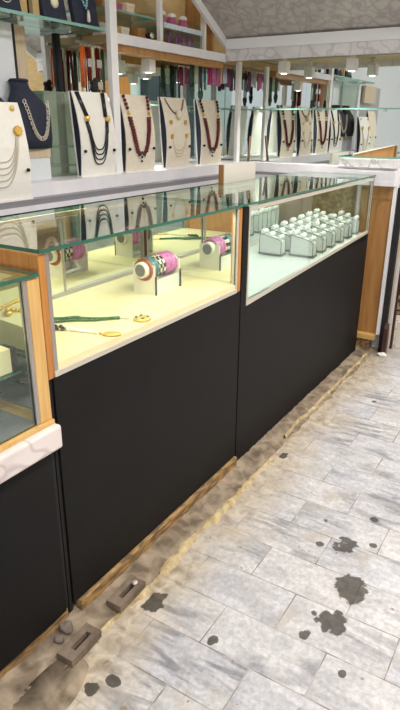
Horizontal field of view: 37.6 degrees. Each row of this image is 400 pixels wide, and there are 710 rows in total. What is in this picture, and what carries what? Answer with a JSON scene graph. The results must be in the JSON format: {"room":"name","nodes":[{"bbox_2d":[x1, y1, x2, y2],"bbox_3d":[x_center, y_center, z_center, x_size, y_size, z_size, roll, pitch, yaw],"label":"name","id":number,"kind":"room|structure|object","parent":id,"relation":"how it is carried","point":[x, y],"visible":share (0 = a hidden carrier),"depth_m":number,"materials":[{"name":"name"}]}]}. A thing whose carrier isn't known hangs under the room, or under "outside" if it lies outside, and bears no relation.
{"room":"shop","nodes":[
{"label":"shop","id":0,"kind":"room"},
{"bbox_2d":[0,13,222,174],"bbox_3d":[-1.839,-0.541,0.806,0.080,3.000,7.660,13,25,29],"label":"wall","id":1,"kind":"structure","parent":0,"point":[1,14],"depth_m":2.31,"materials":[{"name":"white paint"}]},
{"bbox_2d":[0,21,15,101],"bbox_3d":[-0.951,-0.884,2.041,0.070,0.565,0.765,13,25,29],"label":"wall panel","id":2,"kind":"object","parent":1,"relation":"attached to","point":[7,63],"visible":0.25,"depth_m":2.24,"materials":[{"name":"white paint"}]},
{"bbox_2d":[0,7,104,33],"bbox_3d":[-0.784,-1.203,2.060,0.180,0.023,1.168,13,25,29],"label":"glass shelf","id":3,"kind":"object","parent":2,"relation":"attached to","point":[59,26],"visible":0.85,"depth_m":2.31,"materials":[{"name":"teal"}]},
{"bbox_2d":[0,0,21,14],"bbox_3d":[-0.715,-1.373,2.051,0.075,0.300,0.135,13,25,29],"label":"display board","id":4,"kind":"object","parent":3,"relation":"on","point":[14,4],"visible":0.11,"depth_m":2.11,"materials":[{"name":"blue fabric"}]},
{"bbox_2d":[12,0,27,15],"bbox_3d":[-0.663,-1.377,2.132,0.051,0.250,0.040,13,25,29],"label":"wooden stand","id":5,"kind":"object","parent":3,"relation":"on","point":[23,3],"visible":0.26,"depth_m":2.16,"materials":[{"name":"brown wood"}]},
{"bbox_2d":[24,0,39,18],"bbox_3d":[-0.632,-1.396,2.179,0.051,0.250,0.040,13,25,29],"label":"wooden stand","id":6,"kind":"object","parent":3,"relation":"on","point":[33,4],"visible":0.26,"depth_m":2.20,"materials":[{"name":"brown wood"}]},
{"bbox_2d":[31,0,66,20],"bbox_3d":[-0.588,-1.447,2.240,0.075,0.300,0.125,13,25,29],"label":"display board","id":7,"kind":"object","parent":3,"relation":"on","point":[46,9],"visible":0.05,"depth_m":2.26,"materials":[{"name":"blue fabric"}]},
{"bbox_2d":[68,0,98,26],"bbox_3d":[-0.493,-1.502,2.383,0.075,0.300,0.145,13,25,29],"label":"display board","id":8,"kind":"object","parent":3,"relation":"on","point":[78,13],"visible":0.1,"depth_m":2.39,"materials":[{"name":"blue fabric"}]},
{"bbox_2d":[14,0,82,173],"bbox_3d":[-0.633,-1.296,2.486,0.014,1.010,0.353,13,25,29],"label":"wall mirror","id":9,"kind":"object","parent":1,"relation":"attached to","point":[40,43],"visible":0.44,"depth_m":2.54,"materials":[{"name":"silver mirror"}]},
{"bbox_2d":[79,0,225,53],"bbox_3d":[-0.189,-1.866,3.024,0.012,0.537,1.310,13,25,29],"label":"panel","id":10,"kind":"object","parent":1,"relation":"attached to","point":[178,7],"visible":0.33,"depth_m":2.96,"materials":[{"name":"brown wood"}]},
{"bbox_2d":[80,45,225,164],"bbox_3d":[-0.194,-1.333,3.232,0.014,0.538,1.311,13,25,29],"label":"wall mirror","id":11,"kind":"object","parent":1,"relation":"attached to","point":[170,79],"visible":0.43,"depth_m":3.20,"materials":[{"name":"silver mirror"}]},
{"bbox_2d":[81,6,251,68],"bbox_3d":[-0.099,-1.612,3.061,0.202,0.173,1.293,13,25,29],"label":"wall shelf","id":12,"kind":"object","parent":1,"relation":"attached to","point":[129,45],"depth_m":2.81,"materials":[{"name":"white laminate"}]},
{"bbox_2d":[75,40,102,46],"bbox_3d":[-0.467,-1.357,2.563,0.010,0.010,0.217,13,25,29],"label":"hook rail","id":13,"kind":"object","parent":12,"relation":"attached to","point":[76,41],"visible":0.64,"depth_m":2.54,"materials":[{"name":"silver metal"}]},
{"bbox_2d":[79,44,87,87],"bbox_3d":[-0.506,-1.248,2.537,0.016,0.172,0.035,13,25,29],"label":"bead strand","id":14,"kind":"object","parent":13,"relation":"hanging from","point":[82,49],"visible":1,"depth_m":2.54,"materials":[{"name":"orange"}]},
{"bbox_2d":[84,45,92,91],"bbox_3d":[-0.486,-1.252,2.570,0.021,0.188,0.037,13,25,29],"label":"bead strand","id":15,"kind":"object","parent":13,"relation":"hanging from","point":[87,49],"visible":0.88,"depth_m":2.56,"materials":[{"name":"red"}]},
{"bbox_2d":[91,45,95,77],"bbox_3d":[-0.469,-1.259,2.594,0.011,0.193,0.016,13,25,29],"label":"bead strand","id":16,"kind":"object","parent":13,"relation":"hanging from","point":[92,48],"visible":0.69,"depth_m":2.58,"materials":[{"name":"beige"}]},
{"bbox_2d":[95,46,102,92],"bbox_3d":[-0.454,-1.272,2.617,0.021,0.186,0.037,13,25,29],"label":"bead strand","id":17,"kind":"object","parent":13,"relation":"hanging from","point":[98,63],"visible":0.92,"depth_m":2.61,"materials":[{"name":"red"}]},
{"bbox_2d":[100,47,105,92],"bbox_3d":[-0.439,-1.282,2.647,0.011,0.188,0.022,13,25,29],"label":"bead strand","id":18,"kind":"object","parent":13,"relation":"hanging from","point":[101,49],"visible":0.85,"depth_m":2.64,"materials":[{"name":"green fabric"}]},
{"bbox_2d":[104,52,107,80],"bbox_3d":[-0.420,-1.314,2.658,0.014,0.137,0.028,19,28,39],"label":"bead strand","id":19,"kind":"object","parent":13,"relation":"hanging from","point":[105,53],"visible":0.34,"depth_m":2.65,"materials":[{"name":"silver metal"}]},
{"bbox_2d":[95,0,104,10],"bbox_3d":[-0.430,-1.537,2.574,0.054,0.040,0.060,13,25,29],"label":"gift box","id":20,"kind":"object","parent":12,"relation":"on","point":[99,3],"visible":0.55,"depth_m":2.55,"materials":[{"name":"brown cardboard"}]},
{"bbox_2d":[118,2,134,15],"bbox_3d":[-0.340,-1.592,2.707,0.054,0.045,0.060,13,25,29],"label":"gift box","id":21,"kind":"object","parent":12,"relation":"on","point":[129,7],"visible":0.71,"depth_m":2.69,"materials":[{"name":"beige cardboard"}]},
{"bbox_2d":[129,27,145,37],"bbox_3d":[-0.298,-1.526,2.806,0.054,0.060,0.060,13,25,29],"label":"gift box","id":22,"kind":"object","parent":12,"relation":"on","point":[138,32],"visible":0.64,"depth_m":2.78,"materials":[{"name":"brown cardboard"}]},
{"bbox_2d":[141,58,155,72],"bbox_3d":[-0.253,-1.435,2.881,0.052,0.094,0.052,13,25,29],"label":"spotlight","id":23,"kind":"object","parent":12,"relation":"attached to","point":[147,65],"visible":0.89,"depth_m":2.87,"materials":[{"name":"white paint"}]},
{"bbox_2d":[156,0,162,41],"bbox_3d":[-0.190,-1.750,2.728,0.020,0.537,0.023,13,25,29],"label":"upright","id":24,"kind":"object","parent":12,"relation":"on","point":[159,3],"visible":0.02,"depth_m":2.78,"materials":[{"name":"white paint"}]},
{"bbox_2d":[137,12,201,48],"bbox_3d":[-0.147,-1.642,3.001,0.159,0.137,0.358,13,25,29],"label":"shelf","id":25,"kind":"object","parent":12,"relation":"on","point":[166,26],"visible":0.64,"depth_m":2.94,"materials":[{"name":"white wood"}]},
{"bbox_2d":[167,13,176,24],"bbox_3d":[-0.143,-1.687,2.968,0.051,0.072,0.052,13,25,29],"label":"jar","id":26,"kind":"object","parent":25,"relation":"on","point":[171,17],"visible":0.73,"depth_m":2.95,"materials":[{"name":"pink plastic"}]},
{"bbox_2d":[178,16,187,27],"bbox_3d":[-0.090,-1.718,3.047,0.051,0.072,0.052,13,25,29],"label":"jar","id":27,"kind":"object","parent":25,"relation":"on","point":[182,20],"visible":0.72,"depth_m":3.03,"materials":[{"name":"pink plastic"}]},
{"bbox_2d":[186,0,213,51],"bbox_3d":[0.001,-1.864,3.157,0.172,0.437,0.020,13,25,29],"label":"divider panel","id":28,"kind":"object","parent":12,"relation":"on","point":[193,15],"visible":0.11,"depth_m":3.18,"materials":[{"name":"brown wood"}]},
{"bbox_2d":[200,15,206,49],"bbox_3d":[0.018,-1.720,3.107,0.025,0.207,0.020,13,25,29],"label":"post","id":29,"kind":"object","parent":12,"relation":"on","point":[203,23],"visible":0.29,"depth_m":3.10,"materials":[{"name":"white"}]},
{"bbox_3d":[0.078,-1.664,3.354,0.010,0.010,0.510,13,25,29],"label":"hook rail","id":30,"kind":"object","parent":12,"relation":"attached to","visible":0},
{"bbox_2d":[189,65,194,96],"bbox_3d":[-0.044,-1.505,3.207,0.034,0.179,0.034,-4,22,-10],"label":"strand","id":31,"kind":"object","parent":30,"relation":"hanging from","point":[191,72],"visible":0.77,"depth_m":3.21,"materials":[{"name":"green fabric"}]},
{"bbox_2d":[198,66,202,99],"bbox_3d":[0.003,-1.523,3.282,0.034,0.199,0.034,-6,23,-17],"label":"strand","id":32,"kind":"object","parent":30,"relation":"hanging from","point":[200,93],"visible":0.74,"depth_m":3.28,"materials":[{"name":"green fabric"}]},
{"bbox_2d":[207,68,211,84],"bbox_3d":[0.054,-1.594,3.340,0.018,0.109,0.052,13,25,29],"label":"strand","id":33,"kind":"object","parent":30,"relation":"hanging from","point":[209,73],"visible":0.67,"depth_m":3.33,"materials":[{"name":"fabric"}]},
{"bbox_2d":[216,68,220,86],"bbox_3d":[0.107,-1.623,3.417,0.011,0.111,0.038,18,27,37],"label":"strand","id":34,"kind":"object","parent":30,"relation":"hanging from","point":[218,75],"visible":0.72,"depth_m":3.42,"materials":[{"name":"pink fabric"}]},
{"bbox_2d":[66,267,399,709],"bbox_3d":[1.080,0.635,2.054,4.600,0.060,12.000,13,25,29],"label":"floor","id":35,"kind":"structure","parent":0,"point":[291,600],"depth_m":1.74,"materials":[{"name":"tile"}]},
{"bbox_2d":[0,265,68,678],"bbox_3d":[-0.654,0.318,1.374,0.458,1.003,0.484,13,25,29],"label":"display case","id":36,"kind":"object","parent":35,"relation":"on","point":[33,586],"depth_m":1.40,"materials":[{"name":"black laminate"}]},
{"bbox_2d":[0,344,17,376],"bbox_3d":[-0.661,0.028,1.234,0.328,0.079,0.415,13,25,29],"label":"box","id":37,"kind":"object","parent":36,"relation":"on","point":[8,355],"visible":1,"depth_m":1.31,"materials":[{"name":"beige cardboard"}]},
{"bbox_2d":[0,369,20,380],"bbox_3d":[-0.678,0.066,1.258,0.370,0.007,0.428,13,25,29],"label":"glass shelf","id":38,"kind":"object","parent":36,"relation":"attached to","point":[18,371],"depth_m":1.31,"materials":[{"name":"teal"}]},
{"bbox_2d":[0,272,31,414],"bbox_3d":[-0.549,-0.049,1.444,0.387,0.344,0.004,13,25,29],"label":"glass pane","id":39,"kind":"object","parent":36,"relation":"on","point":[16,399],"depth_m":1.37,"materials":[{"name":"clear glass"}]},
{"bbox_2d":[12,623,101,709],"bbox_3d":[-0.337,0.801,1.473,0.118,0.037,0.280,13,25,29],"label":"cement patch","id":40,"kind":"object","parent":35,"relation":"on","point":[56,687],"depth_m":1.47,"materials":[{"name":"grey concrete"}]},
{"bbox_2d":[0,183,217,256],"bbox_3d":[-0.638,-0.176,2.636,0.280,0.996,3.200,13,25,29],"label":"base cabinet","id":41,"kind":"object","parent":35,"relation":"on","point":[144,214],"visible":0.02,"depth_m":2.71,"materials":[{"name":"brown wood"}]},
{"bbox_2d":[0,160,246,215],"bbox_3d":[-0.617,-0.684,2.439,0.305,0.090,3.225,13,25,29],"label":"ledge","id":42,"kind":"object","parent":41,"relation":"on","point":[63,190],"visible":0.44,"depth_m":2.56,"materials":[{"name":"white laminate"}]},
{"bbox_2d":[11,25,18,77],"bbox_3d":[-0.747,-1.008,2.359,0.055,0.565,0.025,13,25,29],"label":"upright","id":43,"kind":"object","parent":42,"relation":"on","point":[12,26],"visible":0.15,"depth_m":2.28,"materials":[{"name":"black metal"}]},
{"bbox_2d":[0,102,33,202],"bbox_3d":[-0.711,-0.700,2.039,0.065,0.332,0.276,13,25,29],"label":"stand","id":44,"kind":"object","parent":42,"relation":"on","point":[20,189],"visible":0.99,"depth_m":2.09,"materials":[{"name":"beige fabric"}]},
{"bbox_2d":[0,105,22,187],"bbox_3d":[-0.703,-0.717,2.028,0.038,0.273,0.228,13,25,29],"label":"pearl necklace","id":45,"kind":"object","parent":44,"relation":"on","point":[18,130],"visible":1,"depth_m":2.08,"materials":[{"name":"beige"}]},
{"bbox_2d":[14,126,22,135],"bbox_3d":[-0.642,-0.793,2.079,0.011,0.037,0.036,13,25,29],"label":"flower","id":46,"kind":"object","parent":45,"relation":"on","point":[18,130],"depth_m":2.07,"materials":[{"name":"gold metal"}]},
{"bbox_2d":[14,25,29,87],"bbox_3d":[-0.727,-1.021,2.394,0.050,0.565,0.056,13,25,29],"label":"wooden post","id":47,"kind":"object","parent":42,"relation":"on","point":[19,31],"visible":0.29,"depth_m":2.31,"materials":[{"name":"beige wood"}]},
{"bbox_2d":[29,148,51,180],"bbox_3d":[-0.672,-0.769,2.367,0.076,0.119,0.126,13,25,29],"label":"box","id":48,"kind":"object","parent":42,"relation":"on","point":[39,158],"visible":0.5,"depth_m":2.35,"materials":[{"name":"white"}]},
{"bbox_2d":[8,78,52,148],"bbox_3d":[-0.678,-0.943,2.297,0.127,0.254,0.212,10,23,23],"label":"bust","id":49,"kind":"object","parent":48,"relation":"on","point":[20,90],"visible":0.84,"depth_m":2.26,"materials":[{"name":"blue fabric"}]},
{"bbox_2d":[22,99,49,140],"bbox_3d":[-0.625,-0.911,2.283,0.036,0.151,0.145,10,24,23],"label":"necklace","id":50,"kind":"object","parent":49,"relation":"hanging from","point":[27,110],"visible":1,"depth_m":2.29,"materials":[{"name":"beige"}]},
{"bbox_2d":[32,91,75,176],"bbox_3d":[-0.620,-0.947,2.523,0.076,0.336,0.176,13,25,29],"label":"glass shelf","id":51,"kind":"object","parent":42,"relation":"on","point":[43,92],"visible":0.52,"depth_m":2.51,"materials":[{"name":"teal"}]},
{"bbox_2d":[54,33,68,172],"bbox_3d":[-0.606,-1.095,2.583,0.014,0.565,0.016,13,25,29],"label":"upright","id":52,"kind":"object","parent":42,"relation":"on","point":[57,36],"visible":1,"depth_m":2.57,"materials":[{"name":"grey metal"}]},
{"bbox_2d":[68,91,116,177],"bbox_3d":[-0.452,-0.945,2.521,0.065,0.337,0.228,13,25,29],"label":"stand","id":53,"kind":"object","parent":42,"relation":"on","point":[86,164],"visible":0.94,"depth_m":2.49,"materials":[{"name":"beige fabric"}]},
{"bbox_2d":[74,91,110,164],"bbox_3d":[-0.447,-0.964,2.505,0.047,0.289,0.183,13,25,29],"label":"necklace","id":54,"kind":"object","parent":53,"relation":"hanging from","point":[87,118],"visible":1,"depth_m":2.52,"materials":[{"name":"black"}]},
{"bbox_2d":[89,78,98,91],"bbox_3d":[-0.458,-1.167,2.544,0.031,0.065,0.047,13,25,29],"label":"flower","id":55,"kind":"object","parent":53,"relation":"on","point":[94,87],"visible":0.89,"depth_m":2.53,"materials":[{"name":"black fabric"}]},
{"bbox_2d":[105,0,122,173],"bbox_3d":[-0.375,-1.329,2.509,0.024,1.062,0.045,13,25,29],"label":"upright post","id":56,"kind":"object","parent":42,"relation":"on","point":[110,5],"visible":0.89,"depth_m":2.54,"materials":[{"name":"white paint"}]},
{"bbox_2d":[120,94,155,172],"bbox_3d":[-0.294,-1.037,2.757,0.065,0.337,0.228,13,25,29],"label":"stand","id":57,"kind":"object","parent":42,"relation":"on","point":[137,104],"visible":0.88,"depth_m":2.73,"materials":[{"name":"beige fabric"}]},
{"bbox_2d":[122,94,150,161],"bbox_3d":[-0.284,-1.055,2.744,0.048,0.294,0.191,13,25,29],"label":"necklace","id":58,"kind":"object","parent":57,"relation":"on","point":[131,123],"visible":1,"depth_m":2.76,"materials":[{"name":"red"}]},
{"bbox_2d":[158,97,190,168],"bbox_3d":[-0.124,-1.136,3.011,0.065,0.337,0.222,13,25,29],"label":"stand","id":59,"kind":"object","parent":42,"relation":"on","point":[178,128],"visible":0.99,"depth_m":2.98,"materials":[{"name":"beige fabric"}]},
{"bbox_2d":[164,98,187,156],"bbox_3d":[-0.115,-1.157,2.997,0.048,0.279,0.172,13,25,29],"label":"necklace","id":60,"kind":"object","parent":59,"relation":"on","point":[178,113],"visible":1,"depth_m":2.97,"materials":[{"name":"brown metal"}]},
{"bbox_2d":[193,99,222,165],"bbox_3d":[0.050,-1.237,3.272,0.065,0.337,0.228,13,25,29],"label":"stand","id":61,"kind":"object","parent":42,"relation":"on","point":[204,157],"visible":0.96,"depth_m":3.24,"materials":[{"name":"beige fabric"}]},
{"bbox_2d":[199,99,219,156],"bbox_3d":[0.060,-1.256,3.259,0.048,0.294,0.191,13,25,29],"label":"necklace","id":62,"kind":"object","parent":61,"relation":"on","point":[211,149],"visible":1,"depth_m":3.28,"materials":[{"name":"red stone"}]},
{"bbox_2d":[233,61,241,161],"bbox_3d":[0.225,-1.442,3.501,0.020,0.552,0.038,13,25,29],"label":"upright post","id":63,"kind":"object","parent":42,"relation":"on","point":[238,85],"visible":0.93,"depth_m":3.49,"materials":[{"name":"white paint"}]},
{"bbox_2d":[64,455,274,667],"bbox_3d":[-0.022,0.616,1.980,0.059,0.016,1.248,13,25,29],"label":"mortar","id":64,"kind":"structure","parent":35,"relation":"on","point":[172,562],"depth_m":1.95,"materials":[{"name":"beige concrete"}]},
{"bbox_2d":[0,346,375,709],"bbox_3d":[0.211,0.422,2.458,0.165,0.030,3.150,13,25,29],"label":"dirt strip","id":65,"kind":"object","parent":35,"relation":"on","point":[13,684],"depth_m":1.97,"materials":[{"name":"brown soil"}]},
{"bbox_2d":[59,620,72,634],"bbox_3d":[-0.364,0.739,1.597,0.038,0.026,0.038,-7,23,-19],"label":"rubble stone","id":66,"kind":"object","parent":65,"relation":"on","point":[65,627],"visible":1,"depth_m":1.59,"materials":[{"name":"grey stone"}]},
{"bbox_2d":[0,196,243,611],"bbox_3d":[-0.283,0.075,1.933,0.442,1.050,0.942,13,25,29],"label":"display case","id":67,"kind":"object","parent":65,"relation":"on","point":[145,414],"depth_m":1.83,"materials":[{"name":"black laminate"}]},
{"bbox_2d":[55,324,120,336],"bbox_3d":[-0.321,-0.068,1.607,0.222,0.012,0.038,6,22,14],"label":"necklace","id":68,"kind":"object","parent":67,"relation":"on","point":[67,328],"visible":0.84,"depth_m":1.60,"materials":[{"name":"white"}]},
{"bbox_2d":[102,331,120,336],"bbox_3d":[-0.239,-0.058,1.587,0.047,0.007,0.042,13,25,29],"label":"pendant","id":69,"kind":"object","parent":68,"relation":"attached to","point":[109,333],"depth_m":1.58,"materials":[{"name":"gold metal"}]},
{"bbox_2d":[54,314,150,322],"bbox_3d":[-0.329,-0.105,1.700,0.375,0.012,0.055,-1,22,-4],"label":"necklace","id":70,"kind":"object","parent":67,"relation":"on","point":[138,318],"visible":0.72,"depth_m":1.70,"materials":[{"name":"green"}]},
{"bbox_2d":[133,314,150,321],"bbox_3d":[-0.169,-0.109,1.711,0.054,0.012,0.054,13,25,29],"label":"pendant","id":71,"kind":"object","parent":70,"relation":"attached to","point":[138,318],"depth_m":1.70,"materials":[{"name":"gold metal"}]},
{"bbox_2d":[133,254,180,295],"bbox_3d":[-0.146,-0.279,2.013,0.095,0.109,0.188,13,25,29],"label":"stand","id":72,"kind":"object","parent":67,"relation":"on","point":[154,286],"visible":0.59,"depth_m":1.97,"materials":[{"name":"white"}]},
{"bbox_2d":[134,258,152,280],"bbox_3d":[-0.186,-0.283,1.946,0.077,0.077,0.015,13,25,29],"label":"bracelet","id":73,"kind":"object","parent":72,"relation":"on","point":[149,277],"visible":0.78,"depth_m":1.93,"materials":[{"name":"plastic"}]},
{"bbox_2d":[149,256,162,276],"bbox_3d":[-0.159,-0.299,1.987,0.076,0.076,0.016,13,25,29],"label":"bracelet","id":74,"kind":"object","parent":72,"relation":"on","point":[158,260],"visible":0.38,"depth_m":1.97,"materials":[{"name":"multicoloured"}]},
{"bbox_2d":[152,254,165,275],"bbox_3d":[-0.148,-0.305,2.003,0.076,0.076,0.018,13,25,29],"label":"bracelet","id":75,"kind":"object","parent":72,"relation":"on","point":[158,256],"visible":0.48,"depth_m":1.98,"materials":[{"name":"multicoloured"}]},
{"bbox_2d":[153,252,170,275],"bbox_3d":[-0.138,-0.311,2.018,0.082,0.082,0.025,13,25,29],"label":"bracelet","id":76,"kind":"object","parent":72,"relation":"on","point":[166,259],"visible":0.45,"depth_m":2.00,"materials":[{"name":"pink plastic"}]},
{"bbox_2d":[158,251,173,274],"bbox_3d":[-0.127,-0.318,2.035,0.082,0.082,0.025,13,25,29],"label":"bracelet","id":77,"kind":"object","parent":72,"relation":"on","point":[171,261],"visible":0.32,"depth_m":2.01,"materials":[{"name":"pink plastic"}]},
{"bbox_2d":[162,250,176,272],"bbox_3d":[-0.116,-0.324,2.052,0.082,0.082,0.025,13,25,29],"label":"bracelet","id":78,"kind":"object","parent":72,"relation":"on","point":[172,255],"visible":0.35,"depth_m":2.03,"materials":[{"name":"pink plastic"}]},
{"bbox_2d":[147,210,231,281],"bbox_3d":[-0.044,-0.421,2.160,0.368,0.264,0.004,13,25,29],"label":"mirror","id":79,"kind":"object","parent":67,"relation":"on","point":[203,245],"depth_m":2.14,"materials":[{"name":"silver metal"}]},
{"bbox_2d":[106,575,144,612],"bbox_3d":[-0.216,0.694,1.717,0.052,0.030,0.118,13,25,28],"label":"brick","id":80,"kind":"object","parent":65,"relation":"on","point":[130,589],"visible":1,"depth_m":1.71,"materials":[{"name":"brown brick"}]},
{"bbox_2d":[285,353,367,436],"bbox_3d":[0.691,0.174,3.084,0.032,0.016,1.202,13,25,29],"label":"trim","id":81,"kind":"structure","parent":65,"relation":"on","point":[348,371],"depth_m":2.98,"materials":[{"name":"beige concrete"}]},
{"bbox_2d":[144,171,375,459],"bbox_3d":[0.372,-0.311,2.915,0.436,1.042,1.537,13,25,29],"label":"display case","id":82,"kind":"object","parent":35,"relation":"on","point":[299,316],"depth_m":2.67,"materials":[{"name":"black laminate"}]},
{"bbox_2d":[258,228,285,255],"bbox_3d":[0.352,-0.550,2.851,0.123,0.118,0.056,13,25,29],"label":"stand","id":83,"kind":"object","parent":82,"relation":"on","point":[270,243],"visible":0.94,"depth_m":2.84,"materials":[{"name":"grey"}]},
{"bbox_2d":[270,224,293,250],"bbox_3d":[0.412,-0.588,2.938,0.123,0.118,0.056,13,25,29],"label":"stand","id":84,"kind":"object","parent":82,"relation":"on","point":[287,238],"visible":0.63,"depth_m":2.91,"materials":[{"name":"grey"}]},
{"bbox_2d":[279,221,302,233],"bbox_3d":[0.471,-0.626,3.026,0.123,0.118,0.056,13,25,29],"label":"stand","id":85,"kind":"object","parent":82,"relation":"on","point":[289,227],"visible":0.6,"depth_m":3.01,"materials":[{"name":"grey"}]},
{"bbox_2d":[288,217,311,229],"bbox_3d":[0.530,-0.663,3.113,0.123,0.118,0.056,13,25,29],"label":"stand","id":86,"kind":"object","parent":82,"relation":"on","point":[300,222],"visible":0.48,"depth_m":3.10,"materials":[{"name":"grey"}]},
{"bbox_2d":[289,229,316,257],"bbox_3d":[0.496,-0.535,2.811,0.123,0.118,0.056,13,25,29],"label":"stand","id":87,"kind":"object","parent":82,"relation":"on","point":[301,245],"visible":0.98,"depth_m":2.80,"materials":[{"name":"white plastic"}]},
{"bbox_2d":[297,214,319,225],"bbox_3d":[0.590,-0.701,3.200,0.123,0.118,0.056,13,25,29],"label":"stand","id":88,"kind":"object","parent":82,"relation":"on","point":[300,217],"visible":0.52,"depth_m":3.18,"materials":[{"name":"grey"}]},
{"bbox_2d":[301,225,326,252],"bbox_3d":[0.564,-0.578,2.911,0.123,0.118,0.056,13,25,29],"label":"stand","id":89,"kind":"object","parent":82,"relation":"on","point":[321,241],"visible":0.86,"depth_m":2.89,"materials":[{"name":"grey"}]},
{"bbox_2d":[305,211,325,224],"bbox_3d":[0.649,-0.739,3.288,0.123,0.118,0.056,13,25,29],"label":"stand","id":90,"kind":"object","parent":82,"relation":"on","point":[315,216],"visible":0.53,"depth_m":3.27,"materials":[{"name":"grey"}]},
{"bbox_2d":[312,208,332,221],"bbox_3d":[0.708,-0.776,3.375,0.123,0.118,0.056,13,25,29],"label":"stand","id":91,"kind":"object","parent":82,"relation":"on","point":[323,213],"visible":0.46,"depth_m":3.36,"materials":[{"name":"grey plastic"}]},
{"bbox_2d":[311,221,335,247],"bbox_3d":[0.632,-0.621,3.011,0.123,0.118,0.056,13,25,29],"label":"stand","id":92,"kind":"object","parent":82,"relation":"on","point":[331,236],"visible":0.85,"depth_m":2.98,"materials":[{"name":"grey"}]},
{"bbox_2d":[255,162,399,186],"bbox_3d":[0.610,-1.098,3.527,1.145,0.092,0.151,13,25,29],"label":"ledge","id":93,"kind":"object","parent":82,"relation":"on","point":[389,177],"visible":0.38,"depth_m":3.41,"materials":[{"name":"white laminate"}]},
{"bbox_2d":[338,155,399,168],"bbox_3d":[0.956,-1.088,3.303,0.332,0.057,0.112,13,25,29],"label":"marble slab","id":94,"kind":"object","parent":93,"relation":"on","point":[347,160],"visible":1,"depth_m":3.26,"materials":[{"name":"white stone"}]},
{"bbox_2d":[353,145,394,156],"bbox_3d":[0.975,-1.151,3.300,0.223,0.063,0.031,13,25,29],"label":"rack","id":95,"kind":"object","parent":94,"relation":"on","point":[388,151],"visible":0.96,"depth_m":3.27,"materials":[{"name":"brown wood"}]},
{"bbox_2d":[320,217,344,242],"bbox_3d":[0.700,-0.664,3.111,0.123,0.118,0.056,13,25,29],"label":"stand","id":96,"kind":"object","parent":82,"relation":"on","point":[339,231],"visible":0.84,"depth_m":3.08,"materials":[{"name":"grey"}]},
{"bbox_2d":[329,214,352,237],"bbox_3d":[0.768,-0.707,3.210,0.123,0.118,0.056,13,25,29],"label":"stand","id":97,"kind":"object","parent":82,"relation":"on","point":[348,227],"visible":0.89,"depth_m":3.19,"materials":[{"name":"grey"}]},
{"bbox_2d":[337,210,359,233],"bbox_3d":[0.835,-0.750,3.310,0.123,0.118,0.056,13,25,29],"label":"stand","id":98,"kind":"object","parent":82,"relation":"on","point":[355,222],"visible":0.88,"depth_m":3.29,"materials":[{"name":"grey"}]},
{"bbox_2d":[300,184,398,349],"bbox_3d":[0.647,-0.581,3.695,1.050,0.991,0.065,13,25,29],"label":"base cabinet","id":99,"kind":"object","parent":35,"relation":"on","point":[353,199],"visible":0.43,"depth_m":3.46,"materials":[{"name":"brown wood"}]},
{"bbox_2d":[381,323,389,353],"bbox_3d":[1.121,-0.095,3.552,0.024,0.200,0.042,13,25,29],"label":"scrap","id":100,"kind":"object","parent":35,"relation":"on","point":[386,328],"visible":0.82,"depth_m":3.54,"materials":[{"name":"brown wood"}]},
{"bbox_2d":[378,188,399,351],"bbox_3d":[1.128,-0.477,3.457,0.038,0.980,0.045,13,25,29],"label":"post","id":101,"kind":"object","parent":35,"relation":"on","point":[396,227],"depth_m":3.44,"materials":[{"name":"black fabric"}]},
{"bbox_2d":[395,321,399,348],"bbox_3d":[1.307,-0.112,3.631,0.180,0.175,0.025,13,25,29],"label":"board","id":102,"kind":"object","parent":35,"relation":"on","point":[397,341],"visible":1,"depth_m":3.67,"materials":[{"name":"white"}]},
{"bbox_2d":[218,161,255,183],"bbox_3d":[0.040,-0.491,3.276,0.388,1.122,0.364,13,25,29],"label":"box","id":103,"kind":"object","parent":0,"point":[231,172],"visible":0.18,"depth_m":2.96,"materials":[{"name":"white"}]},
{"bbox_2d":[223,38,399,347],"bbox_3d":[0.683,-1.563,3.449,1.200,3.000,0.080,13,25,29],"label":"wall","id":104,"kind":"structure","parent":0,"point":[374,343],"depth_m":3.55,"materials":[{"name":"white paint"}]},
{"bbox_2d":[224,54,399,163],"bbox_3d":[0.660,-1.428,3.456,1.172,0.567,0.014,13,25,29],"label":"wall mirror","id":105,"kind":"object","parent":104,"relation":"attached to","point":[299,136],"visible":0.78,"depth_m":3.44,"materials":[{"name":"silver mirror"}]},
{"bbox_2d":[250,108,399,111],"bbox_3d":[0.718,-1.409,3.378,0.930,0.018,0.058,13,25,29],"label":"glass shelf","id":106,"kind":"object","parent":105,"relation":"attached to","point":[318,109],"visible":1,"depth_m":3.34,"materials":[{"name":"teal"}]},
{"bbox_2d":[226,39,399,60],"bbox_3d":[0.692,-1.608,3.126,1.070,0.080,0.361,13,25,29],"label":"valance","id":107,"kind":"object","parent":104,"relation":"attached to","point":[379,46],"visible":1,"depth_m":2.99,"materials":[{"name":"stone"}]},
{"bbox_2d":[278,58,289,73],"bbox_3d":[0.470,-1.616,3.269,0.052,0.094,0.052,13,25,29],"label":"spotlight","id":108,"kind":"object","parent":107,"relation":"attached to","point":[284,65],"visible":0.96,"depth_m":3.25,"materials":[{"name":"white paint"}]},
{"bbox_2d":[191,0,399,49],"bbox_3d":[0.305,-1.723,2.427,1.088,0.673,1.120,13,25,29],"label":"ceiling","id":109,"kind":"structure","parent":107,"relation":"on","point":[245,24],"depth_m":2.91,"materials":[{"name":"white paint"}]},
{"bbox_2d":[345,55,358,71],"bbox_3d":[0.799,-1.538,3.078,0.052,0.094,0.052,13,25,29],"label":"spotlight","id":110,"kind":"object","parent":107,"relation":"attached to","point":[352,62],"visible":0.94,"depth_m":3.06,"materials":[{"name":"white paint"}]},
{"bbox_2d":[389,270,399,348],"bbox_3d":[1.317,-0.503,3.443,0.275,1.040,0.052,13,25,29],"label":"post","id":111,"kind":"object","parent":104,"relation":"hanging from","point":[397,301],"visible":1,"depth_m":3.59,"materials":[{"name":"grey metal"}]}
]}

